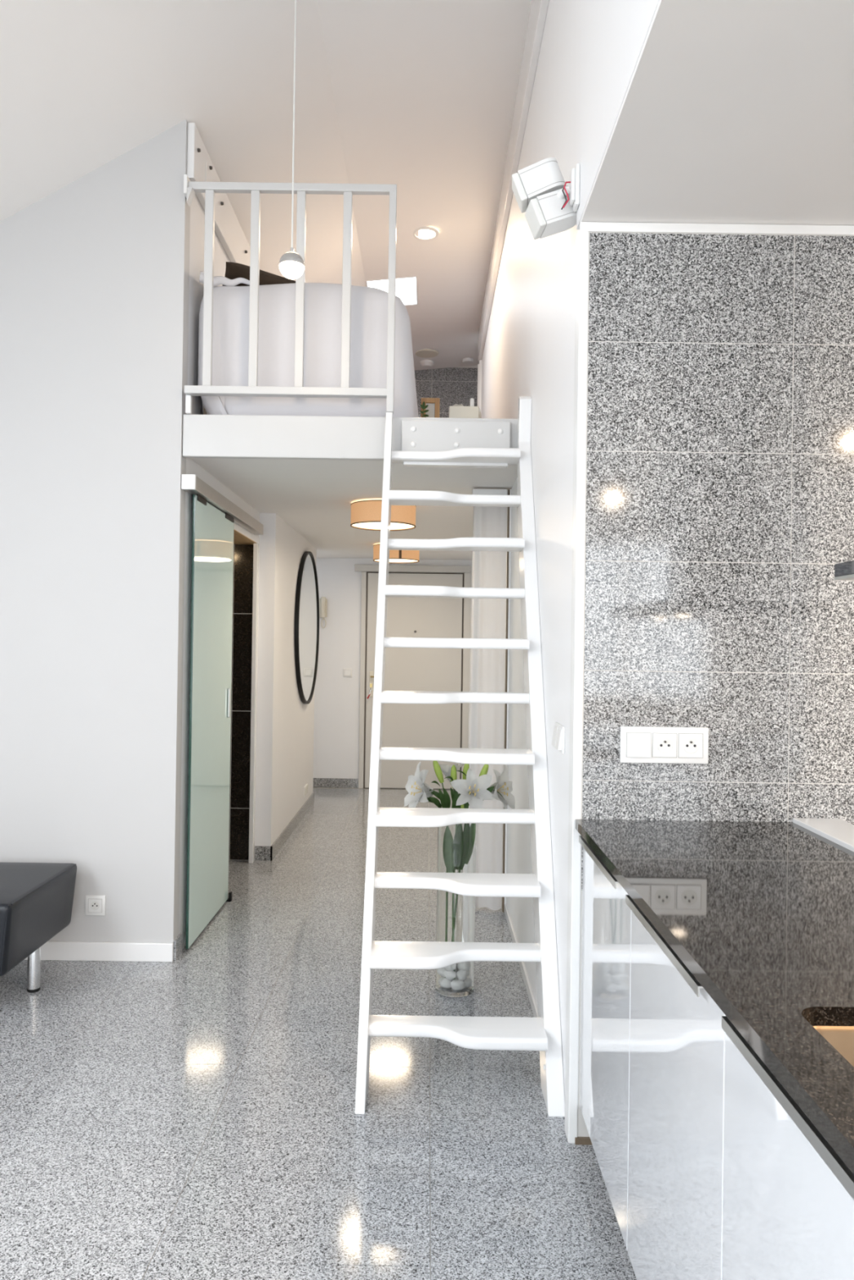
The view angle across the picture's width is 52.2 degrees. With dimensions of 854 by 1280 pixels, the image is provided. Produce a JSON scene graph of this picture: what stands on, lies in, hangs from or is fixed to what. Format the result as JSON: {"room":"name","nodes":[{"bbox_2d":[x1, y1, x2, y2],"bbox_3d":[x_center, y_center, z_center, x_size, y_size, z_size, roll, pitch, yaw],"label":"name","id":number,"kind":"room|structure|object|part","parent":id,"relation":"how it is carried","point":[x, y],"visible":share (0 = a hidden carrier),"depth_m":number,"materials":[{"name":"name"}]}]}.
{"room":"studio apartment","nodes":[
{"label":"studio apartment","id":0,"kind":"room"},
{"bbox_2d":[0,120,190,942],"bbox_3d":[-2.418,-0.463,3.736,2.740,3.603,0.080,1,0,0],"label":"wall","id":1,"kind":"structure","parent":0,"point":[95,272],"depth_m":3.69,"materials":[{"name":"white paint"}]},
{"bbox_2d":[84,894,105,915],"bbox_3d":[-1.401,1.121,3.677,0.084,0.084,0.016,1,0,0],"label":"wall socket","id":2,"kind":"object","parent":1,"relation":"attached to","point":[95,904],"visible":1,"depth_m":3.68,"materials":[{"name":"white plastic"}]},
{"bbox_2d":[23,941,173,962],"bbox_3d":[-2.442,1.299,3.678,2.742,0.078,0.014,1,0,0],"label":"baseboard","id":3,"kind":"structure","parent":1,"relation":"attached to","point":[50,950],"depth_m":3.67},
{"bbox_2d":[228,544,253,860],"bbox_3d":[-1.453,0.279,4.860,0.748,2.160,1.280,1,0,0],"label":"wall","id":4,"kind":"structure","parent":0,"point":[242,579],"depth_m":5.41,"materials":[{"name":"tile"}]},
{"bbox_2d":[233,528,256,544],"bbox_3d":[-1.315,-0.616,4.963,0.539,0.034,0.914,1,0,0],"label":"ceiling","id":5,"kind":"structure","parent":4,"relation":"attached to","point":[238,538],"depth_m":5.18,"materials":[{"name":"brown paint"}]},
{"bbox_2d":[178,194,316,948],"bbox_3d":[-1.036,-0.427,6.039,0.180,3.600,4.530,1,0,0],"label":"wall","id":6,"kind":"structure","parent":0,"point":[284,749],"depth_m":5.42,"materials":[{"name":"paint"}]},
{"bbox_2d":[173,932,182,960],"bbox_3d":[-1.068,1.316,3.740,0.010,0.085,0.106,1,0,0],"label":"baseboard","id":7,"kind":"structure","parent":6,"relation":"attached to","point":[178,941],"depth_m":3.73,"materials":[{"name":"stone"}]},
{"bbox_2d":[186,122,249,266],"bbox_3d":[-1.001,-2.081,5.944,0.042,0.237,4.440,1,0,0],"label":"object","id":8,"kind":"structure","parent":6,"relation":"attached to","point":[200,167],"depth_m":4.16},
{"bbox_3d":[-0.993,-2.095,3.979,0.003,0.110,0.130,1,0,0],"label":"plate","id":9,"kind":"part","parent":8,"relation":"part of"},
{"bbox_2d":[181,474,263,949],"bbox_3d":[-1.026,0.332,4.460,0.059,2.062,1.542,1,0,0],"label":"door","id":10,"kind":"structure","parent":6,"relation":"in","point":[215,516],"depth_m":4.10,"materials":[{"name":"green glass"}]},
{"bbox_3d":[-1.030,0.357,4.177,0.010,1.980,0.755,1,0,0],"label":"glass panel","id":11,"kind":"part","parent":10,"relation":"part of","materials":[{"name":"glass"}]},
{"bbox_3d":[-1.017,0.323,4.476,0.014,0.150,0.018,1,0,0],"label":"pull handle","id":12,"kind":"part","parent":10,"relation":"part of","materials":[{"name":"metal"}]},
{"bbox_2d":[248,542,258,863],"bbox_3d":[-1.096,0.383,4.942,0.087,1.965,0.883,1,0,0],"label":"trim","id":13,"kind":"structure","parent":6,"relation":"attached to","point":[255,546],"depth_m":5.34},
{"bbox_2d":[254,792,314,861],"bbox_3d":[-1.013,1.331,6.403,0.106,0.088,2.000,1,0,0],"label":"baseboard","id":14,"kind":"structure","parent":6,"relation":"attached to","point":[261,853],"depth_m":5.81,"materials":[{"name":"stone"}]},
{"bbox_2d":[303,783,307,797],"bbox_3d":[-0.961,1.194,6.914,0.012,0.080,0.180,1,0,0],"label":"wall socket","id":15,"kind":"object","parent":6,"relation":"attached to","point":[305,788],"visible":1,"depth_m":6.87,"materials":[{"name":"white plastic"}]},
{"bbox_2d":[293,551,319,703],"bbox_3d":[-0.932,-0.096,6.822,0.030,1.190,1.190,1,0,0],"label":"round mirror","id":16,"kind":"object","parent":6,"relation":"attached to","point":[306,633],"visible":1,"depth_m":6.73,"materials":[{"name":"black mirror"}]},
{"bbox_2d":[182,395,518,559],"bbox_3d":[-0.302,-0.870,5.933,1.475,0.288,4.545,1,0,0],"label":"platform","id":17,"kind":"object","parent":6,"relation":"attached to","point":[308,472],"visible":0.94,"depth_m":3.98,"materials":[{"name":"paint"}]},
{"bbox_2d":[183,174,396,413],"bbox_3d":[-0.582,-1.458,3.692,0.895,0.985,0.075,1,0,0],"label":"loft railing","id":18,"kind":"object","parent":17,"relation":"on","point":[190,188],"visible":0.97,"depth_m":3.67,"materials":[{"name":"white wood"}]},
{"bbox_3d":[-1.015,-1.917,3.696,0.015,0.080,0.075,1,0,0],"label":"wall plate","id":19,"kind":"part","parent":18,"relation":"part of","materials":[{"name":"white plastic"}]},
{"bbox_3d":[-0.594,-1.049,3.685,0.856,0.033,0.045,1,0,0],"label":"rail","id":20,"kind":"part","parent":18,"relation":"part of","materials":[{"name":"white metal"}]},
{"bbox_3d":[-0.568,-1.913,3.692,0.880,0.032,0.034,1,0,0],"label":"rail","id":21,"kind":"part","parent":18,"relation":"part of","materials":[{"name":"white wood"}]},
{"bbox_3d":[-0.150,-1.425,3.686,0.030,0.932,0.044,1,0,0],"label":"post","id":22,"kind":"part","parent":18,"relation":"part of","materials":[{"name":"white wood"}]},
{"bbox_2d":[197,271,418,417],"bbox_3d":[-0.520,-1.279,4.771,0.983,0.662,1.976,1,0,0],"label":"bed","id":23,"kind":"object","parent":17,"relation":"on","point":[322,301],"visible":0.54,"depth_m":3.79,"materials":[{"name":"fabric"}]},
{"bbox_2d":[222,262,295,286],"bbox_3d":[-0.771,-1.648,4.151,0.417,0.132,0.380,1,0,-19],"label":"cushion","id":24,"kind":"object","parent":23,"relation":"on","point":[233,270],"visible":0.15,"depth_m":3.98,"materials":[{"name":"brown fabric"}]},
{"bbox_2d":[350,499,416,530],"bbox_3d":[-0.251,-0.717,5.005,0.374,0.132,0.374,1,0,0],"label":"ceiling lamp","id":25,"kind":"object","parent":17,"relation":"attached to","point":[365,514],"visible":0.86,"depth_m":4.87,"materials":[{"name":"fabric"}]},
{"bbox_2d":[351,522,413,529],"bbox_3d":[-0.252,-0.661,5.005,0.362,0.004,0.362,1,0,0],"label":"diffuser","id":26,"kind":"object","parent":25,"relation":"attached to","point":[363,526],"depth_m":5.03,"materials":[{"name":"white plastic"}]},
{"bbox_2d":[373,543,419,563],"bbox_3d":[-0.248,-0.704,7.055,0.374,0.132,0.374,1,0,0],"label":"ceiling lamp","id":27,"kind":"object","parent":17,"relation":"attached to","point":[395,556],"visible":0.6,"depth_m":6.94,"materials":[{"name":"fabric"}]},
{"bbox_2d":[374,559,417,562],"bbox_3d":[-0.249,-0.648,7.054,0.362,0.004,0.362,1,0,0],"label":"diffuser","id":28,"kind":"object","parent":27,"relation":"attached to","point":[375,560],"depth_m":7.10,"materials":[{"name":"white plastic"}]},
{"bbox_2d":[467,488,511,911],"bbox_3d":[0.311,0.307,4.449,0.210,2.150,0.052,1,0,0],"label":"curtain","id":29,"kind":"object","parent":17,"relation":"hanging from","point":[488,723],"visible":0.62,"depth_m":4.45,"materials":[{"name":"fabric"}]},
{"bbox_3d":[0.403,0.308,4.443,0.008,2.150,0.020,1,0,0],"label":"rail","id":30,"kind":"part","parent":29,"relation":"part of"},
{"bbox_3d":[0.177,-0.975,4.156,0.425,0.065,0.340,1,0,0],"label":"stand","id":31,"kind":"object","parent":17,"relation":"on","visible":0},
{"bbox_2d":[420,401,428,417],"bbox_3d":[-0.012,-1.075,4.165,0.043,0.130,0.008,1,0,0],"label":"sprig","id":32,"kind":"object","parent":31,"relation":"on","point":[423,406],"visible":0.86,"depth_m":4.16,"materials":[{"name":"green plant"}]},
{"bbox_2d":[420,397,439,417],"bbox_3d":[0.015,-1.096,4.268,0.092,0.175,0.022,1,0,0],"label":"picture frame","id":33,"kind":"object","parent":31,"relation":"on","point":[433,407],"visible":0.51,"depth_m":4.26,"materials":[{"name":"brown wood"}]},
{"bbox_3d":[-0.018,-1.097,4.268,0.024,0.175,0.022,1,0,0],"label":"frame rail","id":34,"kind":"part","parent":33,"relation":"part of","materials":[{"name":"brown wood"}]},
{"bbox_2d":[426,404,433,417],"bbox_3d":[0.015,-1.095,4.268,0.031,0.113,0.003,1,0,0],"label":"print","id":35,"kind":"object","parent":33,"relation":"on","point":[430,407],"depth_m":4.27},
{"bbox_3d":[0.017,-1.172,4.268,0.044,0.024,0.022,1,0,0],"label":"frame rail","id":36,"kind":"part","parent":33,"relation":"part of","materials":[{"name":"brown wood"}]},
{"bbox_3d":[0.050,-1.096,4.268,0.024,0.175,0.022,1,0,0],"label":"frame rail","id":37,"kind":"part","parent":33,"relation":"part of","materials":[{"name":"brown wood"}]},
{"bbox_2d":[448,404,479,417],"bbox_3d":[0.173,-1.061,4.121,0.139,0.107,0.110,1,0,0],"label":"tissue box","id":38,"kind":"object","parent":31,"relation":"on","point":[456,411],"visible":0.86,"depth_m":4.07,"materials":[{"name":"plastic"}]},
{"bbox_2d":[470,398,474,406],"bbox_3d":[0.217,-1.087,4.216,0.025,0.162,0.025,1,0,0],"label":"slim bottle","id":39,"kind":"object","parent":31,"relation":"on","point":[472,400],"visible":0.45,"depth_m":4.21,"materials":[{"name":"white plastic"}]},
{"bbox_2d":[0,0,531,370],"bbox_3d":[-1.397,-1.743,2.663,4.750,2.157,11.500,1,0,0],"label":"ceiling","id":40,"kind":"structure","parent":0,"point":[417,96],"depth_m":3.82,"materials":[{"name":"paint"}]},
{"bbox_2d":[279,0,304,279],"bbox_3d":[-0.490,-1.930,3.213,0.094,1.194,0.094,1,0,0],"label":"pendant lamp","id":41,"kind":"object","parent":40,"relation":"hanging from","point":[291,264],"visible":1,"depth_m":3.20,"materials":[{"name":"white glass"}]},
{"bbox_3d":[-0.498,-1.354,3.209,0.094,0.044,0.094,1,0,0],"label":"glass globe","id":42,"kind":"part","parent":41,"relation":"part of"},
{"bbox_3d":[-0.490,-1.982,3.213,0.007,1.089,0.006,1,0,0],"label":"cord","id":43,"kind":"part","parent":41,"relation":"part of","materials":[{"name":"plastic"}]},
{"bbox_2d":[365,275,417,305],"bbox_3d":[-0.250,-2.551,6.366,0.360,0.070,0.500,1,0,0],"label":"window","id":44,"kind":"structure","parent":40,"relation":"attached to","point":[406,290],"depth_m":6.29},
{"bbox_2d":[413,226,438,239],"bbox_3d":[-0.011,-2.559,5.486,0.170,0.010,0.170,1,0,0],"label":"recessed light","id":45,"kind":"object","parent":40,"relation":"in","point":[425,233],"visible":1,"depth_m":5.48,"materials":[{"name":"white plastic"}]},
{"bbox_2d":[415,348,438,357],"bbox_3d":[-0.003,-2.545,7.736,0.216,0.012,0.216,1,0,0],"label":"ceiling vent","id":46,"kind":"object","parent":40,"relation":"in","point":[425,353],"visible":1,"depth_m":7.71,"materials":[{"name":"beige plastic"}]},
{"bbox_2d":[419,359,434,368],"bbox_3d":[-0.003,-2.526,7.986,0.140,0.045,0.140,1,0,0],"label":"smoke detector","id":47,"kind":"object","parent":40,"relation":"attached to","point":[426,363],"visible":1,"depth_m":7.95,"materials":[{"name":"white plastic"}]},
{"bbox_2d":[462,357,473,364],"bbox_3d":[0.378,-2.566,8.015,0.104,0.030,0.104,1,0,0],"label":"fitting","id":48,"kind":"object","parent":40,"relation":"attached to","point":[468,360],"visible":1,"depth_m":7.98,"materials":[{"name":"white plastic"}]},
{"bbox_2d":[0,787,636,1279],"bbox_3d":[-0.417,1.435,2.642,6.800,0.150,11.500,1,0,0],"label":"floor","id":49,"kind":"structure","parent":0,"point":[193,1116],"depth_m":2.51,"materials":[{"name":"stone"}]},
{"bbox_2d":[0,862,76,992],"bbox_3d":[-2.229,1.118,3.316,1.565,0.442,0.600,1,0,0],"label":"bench","id":50,"kind":"object","parent":49,"relation":"on","point":[37,899],"visible":1,"depth_m":3.30,"materials":[{"name":"black leather"}]},
{"bbox_3d":[-1.513,1.248,3.354,0.047,0.178,0.047,1,0,0],"label":"leg","id":51,"kind":"part","parent":50,"relation":"part of","materials":[{"name":"silver metal"}]},
{"bbox_2d":[435,807,476,996],"bbox_3d":[0.113,1.022,3.424,0.154,0.702,0.154,1,0,0],"label":"glass vase","id":52,"kind":"object","parent":49,"relation":"on","point":[455,853],"visible":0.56,"depth_m":3.36,"materials":[{"name":"clear glass"}]},
{"bbox_2d":[439,763,469,808],"bbox_3d":[0.092,0.908,3.451,0.144,0.871,0.191,1,0,0],"label":"flower","id":53,"kind":"object","parent":52,"relation":"in","point":[449,771],"visible":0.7,"depth_m":3.39,"materials":[{"name":"green plant"}]},
{"bbox_2d":[450,764,515,848],"bbox_3d":[0.215,0.911,3.400,0.261,0.866,0.199,1,0,0],"label":"flower","id":54,"kind":"object","parent":52,"relation":"in","point":[478,788],"visible":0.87,"depth_m":3.36,"materials":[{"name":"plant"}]},
{"bbox_3d":[0.075,1.334,3.444,0.054,0.041,0.050,1,0,0],"label":"pebble","id":55,"kind":"object","parent":52,"relation":"in","visible":0},
{"bbox_3d":[0.070,1.295,3.425,0.052,0.041,0.054,1,0,0],"label":"pebble","id":56,"kind":"object","parent":55,"relation":"on","visible":0},
{"bbox_2d":[404,760,450,808],"bbox_3d":[-0.016,0.903,3.398,0.176,0.876,0.208,1,0,-45],"label":"flower","id":57,"kind":"object","parent":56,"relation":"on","point":[418,789],"visible":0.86,"depth_m":3.38,"materials":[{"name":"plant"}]},
{"bbox_2d":[355,395,564,1116],"bbox_3d":[0.113,0.175,3.096,0.607,2.392,1.172,1,0,0],"label":"ladder","id":58,"kind":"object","parent":49,"relation":"on","point":[543,1033],"depth_m":2.91,"materials":[{"name":"white wood"}]},
{"bbox_2d":[578,835,631,1248],"bbox_3d":[0.689,0.947,2.095,0.571,0.852,0.573,1,0,0],"label":"cabinet door","id":59,"kind":"object","parent":49,"relation":"on","point":[606,917],"visible":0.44,"depth_m":2.03,"materials":[{"name":"white laminate"}]},
{"bbox_3d":[0.417,0.535,2.124,0.016,0.016,0.459,1,0,0],"label":"handle","id":60,"kind":"part","parent":59,"relation":"part of","materials":[{"name":"metal"}]},
{"bbox_2d":[625,894,725,1279],"bbox_3d":[0.688,0.943,1.523,0.571,0.852,0.570,1,0,0],"label":"cabinet door","id":61,"kind":"object","parent":49,"relation":"on","point":[677,1051],"visible":0.47,"depth_m":1.49,"materials":[{"name":"white laminate"}]},
{"bbox_3d":[0.417,0.531,1.554,0.016,0.016,0.481,1,0,0],"label":"handle","id":62,"kind":"part","parent":61,"relation":"part of","materials":[{"name":"metal"}]},
{"bbox_2d":[721,1016,853,1279],"bbox_3d":[0.688,0.942,0.943,0.571,0.848,0.590,1,0,0],"label":"cabinet door","id":63,"kind":"object","parent":49,"relation":"on","point":[788,1196],"visible":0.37,"depth_m":1.05,"materials":[{"name":"white laminate"}]},
{"bbox_3d":[0.416,0.528,0.969,0.016,0.016,0.476,1,0,0],"label":"handle","id":64,"kind":"part","parent":63,"relation":"part of","materials":[{"name":"laminate"}]},
{"bbox_3d":[0.686,0.932,-0.252,0.571,0.852,0.600,1,0,0],"label":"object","id":65,"kind":"object","parent":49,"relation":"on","visible":0},
{"bbox_2d":[575,818,853,1174],"bbox_3d":[0.698,0.496,0.906,0.592,0.025,2.940,1,0,0],"label":"countertop","id":66,"kind":"structure","parent":65,"relation":"on","point":[761,914],"depth_m":1.48,"materials":[{"name":"stone"}]},
{"bbox_2d":[792,817,853,851],"bbox_3d":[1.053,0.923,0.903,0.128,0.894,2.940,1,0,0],"label":"board","id":67,"kind":"object","parent":66,"relation":"on","point":[838,831],"visible":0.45,"depth_m":2.24,"materials":[{"name":"white plastic"}]},
{"bbox_2d":[813,1025,853,1066],"bbox_3d":[0.696,0.604,0.906,0.458,0.192,0.502,1,0,0],"label":"sink","id":68,"kind":"object","parent":66,"relation":"in","point":[841,1037],"visible":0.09,"depth_m":1.14,"materials":[{"name":"metal"}]},
{"bbox_2d":[313,364,477,778],"bbox_3d":[-0.419,-0.655,8.249,2.320,4.100,0.112,1,0,0],"label":"wall","id":69,"kind":"structure","parent":0,"point":[336,697],"depth_m":8.20,"materials":[{"name":"paint"}]},
{"bbox_2d":[319,596,327,628],"bbox_3d":[-0.982,-0.257,8.166,0.085,0.293,0.075,1,0,0],"label":"phone","id":70,"kind":"object","parent":69,"relation":"attached to","point":[322,601],"visible":0.94,"depth_m":8.15,"materials":[{"name":"beige plastic"}]},
{"bbox_3d":[-0.971,-0.159,8.182,0.049,0.097,0.013,1,0,0],"label":"cord","id":71,"kind":"part","parent":70,"relation":"part of","materials":[{"name":"beige plastic"}]},
{"bbox_2d":[312,777,358,787],"bbox_3d":[-1.038,1.342,8.188,0.780,0.088,0.011,1,0,0],"label":"baseboard","id":72,"kind":"structure","parent":69,"relation":"attached to","point":[317,782],"depth_m":8.18,"materials":[{"name":"stone"}]},
{"bbox_2d":[342,668,351,677],"bbox_3d":[-0.746,0.309,8.192,0.083,0.082,0.014,1,0,0],"label":"light switch","id":73,"kind":"object","parent":69,"relation":"attached to","point":[347,673],"visible":1,"depth_m":8.19,"materials":[{"name":"white plastic"}]},
{"bbox_2d":[354,564,471,789],"bbox_3d":[-0.146,0.348,8.154,1.095,2.100,0.088,1,0,0],"label":"door","id":74,"kind":"structure","parent":69,"relation":"in","point":[429,669],"depth_m":8.17,"materials":[{"name":"paint"}]},
{"bbox_2d":[366,684,372,698],"bbox_3d":[-0.534,0.479,8.139,0.054,0.143,0.040,1,0,0],"label":"bunch","id":75,"kind":"object","parent":74,"relation":"hanging from","point":[371,685],"visible":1,"depth_m":8.12,"materials":[{"name":"gold metal"}]},
{"bbox_3d":[-0.522,0.413,8.164,0.035,0.240,0.008,1,0,0],"label":"lock plate","id":76,"kind":"part","parent":74,"relation":"part of","materials":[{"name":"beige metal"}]},
{"bbox_2d":[480,0,659,1095],"bbox_3d":[0.471,-0.655,2.103,0.113,4.050,10.400,1,0,0],"label":"wall","id":77,"kind":"structure","parent":0,"point":[590,50],"depth_m":2.94,"materials":[{"name":"white paint"}]},
{"bbox_2d":[477,360,481,409],"bbox_3d":[0.435,-1.629,7.305,0.033,1.420,0.070,1,0,0],"label":"trim","id":78,"kind":"structure","parent":77,"relation":"attached to","point":[479,366],"depth_m":7.27,"materials":[{"name":"white plastic"}]},
{"bbox_2d":[478,0,549,360],"bbox_3d":[0.442,-2.498,4.465,0.030,0.278,5.700,1,0,0],"label":"trim","id":79,"kind":"structure","parent":77,"relation":"attached to","point":[539,8],"depth_m":4.24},
{"bbox_2d":[503,903,537,1017],"bbox_3d":[0.398,1.364,4.991,0.010,0.045,4.600,1,0,0],"label":"baseboard","id":80,"kind":"structure","parent":77,"relation":"attached to","point":[531,998],"depth_m":3.50,"materials":[{"name":"white wood"}]},
{"bbox_2d":[511,157,580,239],"bbox_3d":[0.343,-1.270,2.481,0.205,0.210,0.148,1,0,0],"label":"spotlight","id":81,"kind":"object","parent":77,"relation":"attached to","point":[550,206],"visible":0.98,"depth_m":2.47,"materials":[{"name":"white plastic"},{"name":"red plastic"},{"name":"paper"}]},
{"bbox_2d":[511,172,527,213],"bbox_3d":[0.268,-1.290,2.514,0.046,0.083,0.085,1,0,6],"label":"grille","id":82,"kind":"object","parent":81,"relation":"attached to","point":[519,180],"depth_m":2.47,"materials":[{"name":"plastic"}]},
{"bbox_2d":[524,198,546,239],"bbox_3d":[0.311,-1.208,2.500,0.046,0.083,0.086,1,0,-7],"label":"grille","id":83,"kind":"object","parent":81,"relation":"attached to","point":[535,209],"depth_m":2.48,"materials":[{"name":"plastic"}]},
{"bbox_3d":[0.384,-1.261,2.465,0.031,0.029,0.074,1,0,-26],"label":"bracket arm","id":84,"kind":"part","parent":81,"relation":"part of","materials":[{"name":"white plastic"}]},
{"bbox_3d":[0.412,-1.262,2.431,0.022,0.115,0.048,1,0,0],"label":"wall plate","id":85,"kind":"part","parent":81,"relation":"part of","materials":[{"name":"white plastic"}]},
{"bbox_2d":[551,722,564,754],"bbox_3d":[0.405,0.301,2.693,0.020,0.082,0.160,1,0,0],"label":"double light switch","id":86,"kind":"object","parent":77,"relation":"attached to","point":[558,735],"visible":1,"depth_m":2.64,"materials":[{"name":"white plastic"}]},
{"bbox_2d":[564,231,589,1143],"bbox_3d":[0.414,0.121,2.410,0.026,2.500,0.067,1,0,0],"label":"trim","id":87,"kind":"structure","parent":77,"relation":"attached to","point":[571,1062],"depth_m":2.38,"materials":[{"name":"white paint"}]},
{"bbox_2d":[577,231,853,1137],"bbox_3d":[1.713,0.131,2.412,2.577,2.516,0.070,1,0,0],"label":"wall","id":88,"kind":"structure","parent":0,"point":[719,500],"depth_m":2.38,"materials":[{"name":"tile"}]},
{"bbox_2d":[574,1136,592,1145],"bbox_3d":[0.428,1.362,2.373,0.052,0.018,0.015,1,0,0],"label":"trim","id":89,"kind":"structure","parent":88,"relation":"attached to","point":[578,1140],"depth_m":2.37,"materials":[{"name":"brown wood"}]},
{"bbox_2d":[619,726,708,764],"bbox_3d":[0.646,0.286,2.369,0.240,0.099,0.016,1,0,0],"label":"wall plate","id":90,"kind":"object","parent":88,"relation":"attached to","point":[638,744],"visible":1,"depth_m":2.37,"materials":[{"name":"white plastic"}]},
{"bbox_2d":[653,733,676,757],"bbox_3d":[0.646,0.286,2.368,0.064,0.064,0.004,1,0,0],"label":"socket","id":91,"kind":"object","parent":90,"relation":"attached to","point":[664,744],"depth_m":2.37,"materials":[{"name":"plastic"}]},
{"bbox_2d":[678,733,702,757],"bbox_3d":[0.717,0.287,2.368,0.064,0.064,0.004,1,0,0],"label":"socket","id":92,"kind":"object","parent":90,"relation":"attached to","point":[690,745],"depth_m":2.37,"materials":[{"name":"plastic"}]},
{"bbox_2d":[579,222,853,235],"bbox_3d":[1.719,-1.113,2.388,2.600,0.026,0.014,1,0,0],"label":"trim","id":93,"kind":"structure","parent":88,"relation":"attached to","point":[611,227],"depth_m":2.38,"materials":[{"name":"white paint"}]},
{"bbox_2d":[834,560,853,580],"bbox_3d":[1.116,-0.621,1.327,0.630,1.038,0.750,1,0,0],"label":"extractor hood","id":94,"kind":"object","parent":88,"relation":"attached to","point":[842,571],"visible":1,"depth_m":1.66,"materials":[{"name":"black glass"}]},
{"bbox_2d":[580,0,853,225],"bbox_3d":[1.718,-1.194,-0.345,2.596,0.100,5.500,1,0,0],"label":"ceiling","id":95,"kind":"structure","parent":0,"point":[731,111],"depth_m":1.92,"materials":[{"name":"paint"}]}
]}

